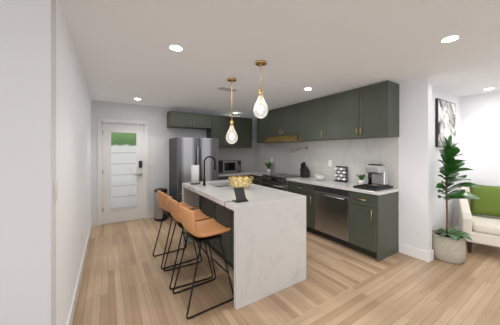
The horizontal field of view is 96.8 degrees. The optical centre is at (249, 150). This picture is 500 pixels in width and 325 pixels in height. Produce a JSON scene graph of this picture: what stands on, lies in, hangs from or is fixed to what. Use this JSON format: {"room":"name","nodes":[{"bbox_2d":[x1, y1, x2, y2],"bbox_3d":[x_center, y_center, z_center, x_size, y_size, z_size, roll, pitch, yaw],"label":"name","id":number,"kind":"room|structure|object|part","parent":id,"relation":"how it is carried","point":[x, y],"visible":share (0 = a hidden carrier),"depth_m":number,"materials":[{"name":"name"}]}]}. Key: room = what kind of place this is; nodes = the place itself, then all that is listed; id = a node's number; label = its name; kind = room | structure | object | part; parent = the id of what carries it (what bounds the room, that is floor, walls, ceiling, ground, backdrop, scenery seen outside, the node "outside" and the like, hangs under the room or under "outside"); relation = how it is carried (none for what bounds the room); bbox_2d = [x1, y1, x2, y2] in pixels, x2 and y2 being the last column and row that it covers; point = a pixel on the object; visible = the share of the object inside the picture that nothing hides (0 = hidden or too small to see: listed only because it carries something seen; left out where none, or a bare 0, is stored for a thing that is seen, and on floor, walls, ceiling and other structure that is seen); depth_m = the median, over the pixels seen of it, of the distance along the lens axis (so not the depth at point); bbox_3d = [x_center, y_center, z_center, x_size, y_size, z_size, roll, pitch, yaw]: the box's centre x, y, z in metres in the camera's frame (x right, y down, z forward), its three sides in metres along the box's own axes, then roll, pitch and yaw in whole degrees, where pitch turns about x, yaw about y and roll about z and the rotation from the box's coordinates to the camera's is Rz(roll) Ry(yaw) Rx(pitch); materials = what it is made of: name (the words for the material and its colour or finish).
{"room":"kitchen","nodes":[
{"label":"kitchen","id":0,"kind":"room"},
{"bbox_2d":[0,0,3,324],"bbox_3d":[-2.795,0.240,0.260,3.570,2.440,0.150,0,0,-33],"label":"wall","id":1,"kind":"structure","parent":0,"point":[1,1],"depth_m":1.14,"materials":[{"name":"white paint"}]},
{"bbox_2d":[4,0,90,324],"bbox_3d":[-2.190,0.240,2.784,0.150,2.440,3.750,0,0,-33],"label":"wall","id":2,"kind":"structure","parent":0,"point":[45,121],"depth_m":1.23,"materials":[{"name":"white paint"}]},
{"bbox_2d":[54,181,57,201],"bbox_3d":[-1.177,0.245,1.348,0.008,0.120,0.080,0,0,-33],"label":"switch plate","id":3,"kind":"object","parent":2,"relation":"attached to","point":[55,191],"visible":1,"depth_m":1.32,"materials":[{"name":"white plastic"}]},
{"bbox_2d":[66,220,92,324],"bbox_3d":[-2.083,1.393,2.775,0.020,0.135,3.580,0,0,-33],"label":"baseboard","id":4,"kind":"structure","parent":2,"relation":"attached to","point":[74,300],"depth_m":2.27,"materials":[{"name":"white wood"}]},
{"bbox_2d":[91,100,255,219],"bbox_3d":[-1.546,0.240,5.332,3.980,2.440,0.150,0,0,-33],"label":"wall","id":5,"kind":"structure","parent":0,"point":[160,134],"depth_m":4.87,"materials":[{"name":"white paint"}]},
{"bbox_2d":[97,119,147,225],"bbox_3d":[-2.624,0.413,4.623,0.906,2.093,0.182,0,0,-33],"label":"door","id":6,"kind":"structure","parent":5,"relation":"attached to","point":[106,214],"depth_m":4.55,"materials":[{"name":"white wood"}]},
{"bbox_2d":[148,211,153,217],"bbox_3d":[-2.042,1.393,4.916,0.385,0.135,0.016,0,0,-33],"label":"baseboard","id":7,"kind":"structure","parent":5,"relation":"attached to","point":[150,214],"depth_m":4.84,"materials":[{"name":"white"}]},
{"bbox_2d":[167,111,210,130],"bbox_3d":[-1.396,-0.698,5.139,0.945,0.336,0.333,0,0,-33],"label":"upper cabinet","id":8,"kind":"object","parent":5,"relation":"attached to","point":[186,120],"depth_m":4.97,"materials":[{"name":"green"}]},
{"bbox_2d":[207,115,242,146],"bbox_3d":[-0.648,-0.478,5.618,0.822,0.775,0.333,0,0,-33],"label":"upper cabinet","id":9,"kind":"object","parent":5,"relation":"attached to","point":[216,126],"depth_m":5.43,"materials":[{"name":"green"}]},
{"bbox_2d":[218,148,253,170],"bbox_3d":[-0.467,0.168,5.927,1.470,0.742,0.010,0,0,-33],"label":"backsplash","id":10,"kind":"structure","parent":5,"relation":"attached to","point":[246,155],"depth_m":6.07,"materials":[{"name":"stone"}]},
{"bbox_2d":[243,118,251,146],"bbox_3d":[-0.214,-0.478,5.895,0.440,0.775,0.333,0,0,-33],"label":"upper cabinet","id":11,"kind":"object","parent":5,"relation":"attached to","point":[247,123],"depth_m":5.80,"materials":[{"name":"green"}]},
{"bbox_2d":[59,0,499,116],"bbox_3d":[-0.056,-1.030,2.872,11.000,0.100,8.100,0,0,-33],"label":"ceiling","id":12,"kind":"structure","parent":0,"point":[125,54],"depth_m":2.12,"materials":[{"name":"white paint"}]},
{"bbox_2d":[169,45,182,50],"bbox_3d":[-0.704,-0.978,2.112,0.124,0.004,0.124,0,0,-33],"label":"recessed light","id":13,"kind":"object","parent":12,"relation":"in","point":[176,48],"visible":1,"depth_m":2.12,"materials":[{"name":"white"}]},
{"bbox_2d":[216,86,238,91],"bbox_3d":[-0.364,-0.974,3.509,0.320,0.010,0.180,0,0,-33],"label":"ceiling vent","id":14,"kind":"object","parent":12,"relation":"in","point":[225,88],"visible":1,"depth_m":3.50,"materials":[{"name":"white metal"}]},
{"bbox_2d":[226,78,237,143],"bbox_3d":[-0.248,-0.537,3.023,0.164,0.884,0.164,0,0,-33],"label":"pendant light","id":15,"kind":"object","parent":12,"relation":"hanging from","point":[231,80],"depth_m":2.98,"materials":[{"name":"glass"}]},
{"bbox_3d":[-0.248,-0.223,3.023,0.164,0.255,0.164,0,0,-33],"label":"pendant shade","id":16,"kind":"part","parent":15,"relation":"part of","materials":[{"name":"clear glass"}]},
{"bbox_2d":[253,60,267,117],"bbox_3d":[0.119,-0.670,2.450,0.164,0.619,0.164,0,0,-33],"label":"pendant light","id":17,"kind":"object","parent":12,"relation":"hanging from","point":[260,63],"depth_m":2.40,"materials":[{"name":"glass"}]},
{"bbox_3d":[0.119,-0.487,2.450,0.164,0.255,0.164,0,0,-33],"label":"pendant shade","id":18,"kind":"part","parent":17,"relation":"part of","materials":[{"name":"clear glass"}]},
{"bbox_2d":[441,36,459,42],"bbox_3d":[1.750,-0.978,1.942,0.124,0.004,0.124,0,0,-33],"label":"recessed light","id":19,"kind":"object","parent":12,"relation":"in","point":[450,39],"visible":1,"depth_m":1.94,"materials":[{"name":"white"}]},
{"bbox_2d":[72,207,499,324],"bbox_3d":[-0.056,1.510,2.872,11.000,0.100,8.100,0,0,-33],"label":"floor","id":20,"kind":"structure","parent":0,"point":[126,279],"depth_m":2.36,"materials":[{"name":"brown wood"}]},
{"bbox_2d":[154,188,167,221],"bbox_3d":[-1.893,1.129,4.724,0.270,0.662,0.310,0,0,-33],"label":"trash can","id":21,"kind":"object","parent":20,"relation":"on","point":[158,212],"visible":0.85,"depth_m":4.63,"materials":[{"name":"silver plastic"}]},
{"bbox_2d":[153,211,197,268],"bbox_3d":[-1.022,1.143,3.026,0.485,0.631,0.426,0,0,-37],"label":"stool","id":22,"kind":"object","parent":20,"relation":"on","point":[169,215],"visible":0.65,"depth_m":2.98,"materials":[{"name":"black metal"}]},
{"bbox_2d":[157,190,194,212],"bbox_3d":[-1.027,0.664,3.022,0.439,0.295,0.415,0,0,-37],"label":"seat","id":23,"kind":"object","parent":22,"relation":"attached to","point":[162,199],"visible":0.69,"depth_m":2.85,"materials":[{"name":"brown leather"}]},
{"bbox_2d":[163,220,212,289],"bbox_3d":[-0.735,1.143,2.616,0.485,0.631,0.426,0,0,-30],"label":"stool","id":24,"kind":"object","parent":20,"relation":"on","point":[180,225],"visible":0.65,"depth_m":2.53,"materials":[{"name":"black metal"}]},
{"bbox_2d":[167,196,209,222],"bbox_3d":[-0.741,0.664,2.613,0.439,0.295,0.415,0,0,-30],"label":"seat","id":25,"kind":"object","parent":24,"relation":"attached to","point":[175,213],"visible":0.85,"depth_m":2.45,"materials":[{"name":"brown leather"}]},
{"bbox_2d":[169,137,217,219],"bbox_3d":[-1.245,0.593,4.930,0.885,1.735,0.792,0,0,-33],"label":"refrigerator","id":26,"kind":"object","parent":20,"relation":"on","point":[185,153],"visible":0.42,"depth_m":4.62,"materials":[{"name":"grey metal"}]},
{"bbox_2d":[173,232,233,318],"bbox_3d":[-0.468,1.143,2.217,0.485,0.631,0.426,0,0,-35],"label":"stool","id":27,"kind":"object","parent":20,"relation":"on","point":[199,239],"visible":0.9,"depth_m":2.15,"materials":[{"name":"black metal"}]},
{"bbox_2d":[179,204,230,237],"bbox_3d":[-0.474,0.664,2.213,0.439,0.295,0.415,0,0,-35],"label":"seat","id":28,"kind":"object","parent":27,"relation":"attached to","point":[206,227],"visible":1,"depth_m":2.08,"materials":[{"name":"brown leather"}]},
{"bbox_2d":[218,172,249,181],"bbox_3d":[-0.537,1.000,5.499,0.891,0.920,0.649,0,0,-33],"label":"countertop","id":29,"kind":"structure","parent":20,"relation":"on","point":[223,176],"depth_m":5.31,"materials":[{"name":"grey stone"}]},
{"bbox_2d":[218,160,240,172],"bbox_3d":[-0.521,0.390,5.613,0.510,0.300,0.402,0,0,-33],"label":"microwave","id":30,"kind":"object","parent":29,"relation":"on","point":[226,166],"visible":0.96,"depth_m":5.48,"materials":[{"name":"grey metal"}]},
{"bbox_2d":[198,196,305,299],"bbox_3d":[-0.113,1.010,3.091,0.645,0.899,1.668,0,0,-33],"label":"kitchen island","id":31,"kind":"object","parent":20,"relation":"on","point":[263,240],"depth_m":2.29,"materials":[{"name":"stone"}]},
{"bbox_2d":[182,180,285,211],"bbox_3d":[-0.320,0.535,2.959,0.670,0.050,1.668,0,0,-33],"label":"island countertop","id":32,"kind":"structure","parent":31,"relation":"on","point":[219,195],"depth_m":2.54,"materials":[{"name":"white stone"}]},
{"bbox_2d":[190,162,199,184],"bbox_3d":[-0.850,0.340,3.445,0.150,0.338,0.150,0,0,-33],"label":"paper towel holder","id":33,"kind":"object","parent":32,"relation":"on","point":[195,174],"visible":1,"depth_m":3.39,"materials":[{"name":"white paper"}]},
{"bbox_2d":[199,156,217,183],"bbox_3d":[-0.629,0.292,3.313,0.260,0.436,0.052,0,0,-33],"label":"faucet","id":34,"kind":"object","parent":32,"relation":"on","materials":[{"name":"black metal"}]},
{"bbox_2d":[214,184,229,187],"bbox_3d":[-0.413,0.655,3.392,0.384,0.214,0.464,0,0,-33],"label":"sink","id":35,"kind":"object","parent":32,"relation":"in","point":[215,185],"depth_m":3.53,"materials":[{"name":"silver metal"}]},
{"bbox_2d":[232,187,247,202],"bbox_3d":[-0.099,0.442,2.252,0.140,0.134,0.100,0,0,-33],"label":"tablet stand","id":36,"kind":"object","parent":32,"relation":"on","point":[240,195],"visible":0.98,"depth_m":2.24,"materials":[{"name":"black plastic"}]},
{"bbox_2d":[228,176,253,187],"bbox_3d":[-0.120,0.429,3.033,0.342,0.150,0.344,0,0,-33],"label":"wire bowl","id":37,"kind":"object","parent":32,"relation":"on","point":[241,183],"visible":1,"depth_m":2.92,"materials":[{"name":"gold metal"}]},
{"bbox_2d":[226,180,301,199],"bbox_3d":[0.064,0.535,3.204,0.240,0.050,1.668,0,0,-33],"label":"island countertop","id":38,"kind":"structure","parent":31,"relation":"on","point":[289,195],"depth_m":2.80,"materials":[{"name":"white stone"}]},
{"bbox_2d":[253,174,262,185],"bbox_3d":[0.396,1.020,5.447,0.557,0.880,0.465,0,0,-33],"label":"base cabinet","id":39,"kind":"object","parent":20,"relation":"on","point":[258,181],"depth_m":5.25,"materials":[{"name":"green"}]},
{"bbox_2d":[241,170,272,177],"bbox_3d":[0.212,0.560,5.707,0.587,0.040,1.106,0,0,-33],"label":"countertop","id":40,"kind":"structure","parent":39,"relation":"on","point":[258,172],"depth_m":5.58,"materials":[{"name":"white stone"}]},
{"bbox_2d":[265,162,271,172],"bbox_3d":[0.455,0.397,5.542,0.224,0.284,0.239,0,0,-33],"label":"herb plant","id":41,"kind":"object","parent":40,"relation":"on","point":[268,165],"visible":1,"depth_m":5.50,"materials":[{"name":"green plant"}]},
{"bbox_2d":[262,173,299,191],"bbox_3d":[0.715,0.998,4.873,0.607,0.924,0.834,0,0,-33],"label":"range oven","id":42,"kind":"object","parent":20,"relation":"on","point":[278,181],"visible":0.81,"depth_m":4.72,"materials":[{"name":"grey metal"}]},
{"bbox_2d":[288,182,328,234],"bbox_3d":[1.159,1.020,4.254,0.557,0.880,0.676,0,0,-33],"label":"base cabinet","id":43,"kind":"object","parent":20,"relation":"on","point":[300,188],"depth_m":3.94,"materials":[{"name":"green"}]},
{"bbox_2d":[315,185,351,247],"bbox_3d":[1.486,1.027,3.675,0.591,0.866,0.644,0,0,-33],"label":"dishwasher","id":44,"kind":"object","parent":20,"relation":"on","point":[332,214],"visible":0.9,"depth_m":3.51,"materials":[{"name":"grey metal"}]},
{"bbox_2d":[349,190,399,261],"bbox_3d":[1.806,1.020,3.243,0.557,0.880,0.418,0,0,-33],"label":"base cabinet","id":45,"kind":"object","parent":20,"relation":"on","point":[373,224],"depth_m":3.08,"materials":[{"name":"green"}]},
{"bbox_2d":[286,178,396,193],"bbox_3d":[1.440,0.560,3.787,0.587,0.040,1.768,0,0,-33],"label":"countertop","id":46,"kind":"structure","parent":45,"relation":"on","point":[308,181],"depth_m":3.58,"materials":[{"name":"white stone"}]},
{"bbox_2d":[300,162,309,177],"bbox_3d":[1.123,0.384,4.540,0.175,0.310,0.100,0,0,-33],"label":"knife block","id":47,"kind":"object","parent":46,"relation":"on","point":[304,171],"visible":1,"depth_m":4.49,"materials":[{"name":"black plastic"}]},
{"bbox_2d":[314,175,325,180],"bbox_3d":[1.293,0.494,4.103,0.200,0.090,0.200,0,0,-33],"label":"stone bowl","id":48,"kind":"object","parent":46,"relation":"on","point":[320,177],"visible":1,"depth_m":4.04,"materials":[{"name":"stone"}]},
{"bbox_2d":[334,166,347,181],"bbox_3d":[1.602,0.404,3.921,0.075,0.270,0.220,0,0,-33],"label":"spice rack","id":49,"kind":"object","parent":46,"relation":"on","point":[341,174],"visible":1,"depth_m":3.89,"materials":[{"name":"black plastic"}]},
{"bbox_2d":[356,174,365,184],"bbox_3d":[1.773,0.449,3.544,0.152,0.180,0.152,0,0,-33],"label":"herb plant","id":50,"kind":"object","parent":46,"relation":"on","point":[361,180],"visible":1,"depth_m":3.51,"materials":[{"name":"green plant"}]},
{"bbox_2d":[353,184,392,190],"bbox_3d":[1.800,0.524,3.246,0.470,0.030,0.330,0,0,-33],"label":"tray","id":51,"kind":"object","parent":46,"relation":"on","point":[361,186],"visible":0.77,"depth_m":3.14,"materials":[{"name":"black plastic"}]},
{"bbox_2d":[365,164,388,187],"bbox_3d":[1.832,0.359,3.269,0.270,0.335,0.274,0,0,-33],"label":"coffee maker","id":52,"kind":"object","parent":51,"relation":"on","point":[377,175],"visible":1,"depth_m":3.20,"materials":[{"name":"silver plastic"}]},
{"bbox_2d":[432,135,480,263],"bbox_3d":[2.729,0.616,2.966,0.630,1.688,0.520,0,0,-33],"label":"potted plant","id":53,"kind":"object","parent":20,"relation":"on","point":[448,245],"visible":0.98,"depth_m":2.93,"materials":[{"name":"green plant"}]},
{"bbox_2d":[458,187,499,252],"bbox_3d":[3.590,1.031,3.262,0.740,0.858,0.848,0,0,39],"label":"armchair","id":54,"kind":"object","parent":20,"relation":"on","point":[483,229],"visible":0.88,"depth_m":3.14,"materials":[{"name":"beige fabric"}]},
{"bbox_2d":[469,185,499,216],"bbox_3d":[3.675,0.756,3.364,0.507,0.486,0.150,0,-14,39],"label":"armchair pillow","id":55,"kind":"object","parent":54,"relation":"on","point":[488,203],"visible":0.9,"depth_m":3.37,"materials":[{"name":"green fabric"}]},
{"bbox_2d":[256,77,460,251],"bbox_3d":[2.055,0.240,5.231,2.000,2.440,4.200,0,0,-33],"label":"wall","id":56,"kind":"structure","parent":0,"point":[422,210],"depth_m":3.09,"materials":[{"name":"white paint"}]},
{"bbox_2d":[257,112,272,142],"bbox_3d":[0.450,-0.585,5.577,0.327,0.760,0.588,0,0,-33],"label":"upper cabinet","id":57,"kind":"object","parent":56,"relation":"attached to","point":[262,123],"depth_m":5.49,"materials":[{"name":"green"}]},
{"bbox_2d":[269,104,296,135],"bbox_3d":[0.843,-0.652,4.962,0.327,0.625,0.989,0,0,-33],"label":"upper cabinet","id":58,"kind":"object","parent":56,"relation":"attached to","point":[283,120],"depth_m":4.84,"materials":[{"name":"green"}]},
{"bbox_2d":[297,97,324,140],"bbox_3d":[1.277,-0.585,4.283,0.327,0.760,0.735,0,0,-33],"label":"upper cabinet","id":59,"kind":"object","parent":56,"relation":"attached to","point":[311,113],"depth_m":4.18,"materials":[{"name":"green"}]},
{"bbox_2d":[264,134,308,142],"bbox_3d":[0.784,-0.263,4.923,0.445,0.145,0.966,0,0,-33],"label":"range hood","id":60,"kind":"object","parent":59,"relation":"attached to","point":[285,139],"visible":0.94,"depth_m":4.72,"materials":[{"name":"gold metal"}]},
{"bbox_2d":[254,137,398,187],"bbox_3d":[1.156,0.101,4.774,0.010,0.877,3.702,0,0,-33],"label":"backsplash","id":61,"kind":"structure","parent":56,"relation":"attached to","point":[356,156],"depth_m":4.16,"materials":[{"name":"stone"}]},
{"bbox_2d":[325,86,364,139],"bbox_3d":[1.622,-0.585,3.744,0.327,0.760,0.774,0,0,-33],"label":"upper cabinet","id":62,"kind":"object","parent":56,"relation":"attached to","point":[344,111],"depth_m":3.58,"materials":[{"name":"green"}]},
{"bbox_2d":[365,80,398,137],"bbox_3d":[1.895,-0.585,3.317,0.327,0.760,0.467,0,0,-33],"label":"upper cabinet","id":63,"kind":"object","parent":56,"relation":"attached to","point":[369,111],"depth_m":3.14,"materials":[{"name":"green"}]},
{"bbox_2d":[399,243,430,261],"bbox_3d":[2.250,1.393,3.059,0.020,0.135,0.361,0,0,-33],"label":"baseboard","id":64,"kind":"structure","parent":56,"relation":"attached to","point":[420,254],"depth_m":3.03,"materials":[{"name":"white wood"}]},
{"bbox_2d":[435,98,455,146],"bbox_3d":[3.160,-0.430,3.577,0.780,0.740,0.036,0,0,-33],"label":"picture frame","id":65,"kind":"object","parent":56,"relation":"attached to","point":[445,118],"visible":0.79,"depth_m":3.49,"materials":[{"name":"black plastic"}]},
{"bbox_2d":[461,91,499,185],"bbox_3d":[4.685,0.240,2.836,0.150,2.440,2.930,0,0,-33],"label":"wall","id":66,"kind":"structure","parent":0,"point":[480,132],"depth_m":3.81,"materials":[{"name":"white paint"}]},
{"label":"outside","id":67,"kind":"structure","parent":0,"visible":0},
{"bbox_2d":[111,132,135,209],"bbox_3d":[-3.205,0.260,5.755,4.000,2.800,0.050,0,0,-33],"label":"door glass panel","id":68,"kind":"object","parent":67,"point":[120,160],"depth_m":5.70,"materials":[{"name":"white glass"}]}
]}

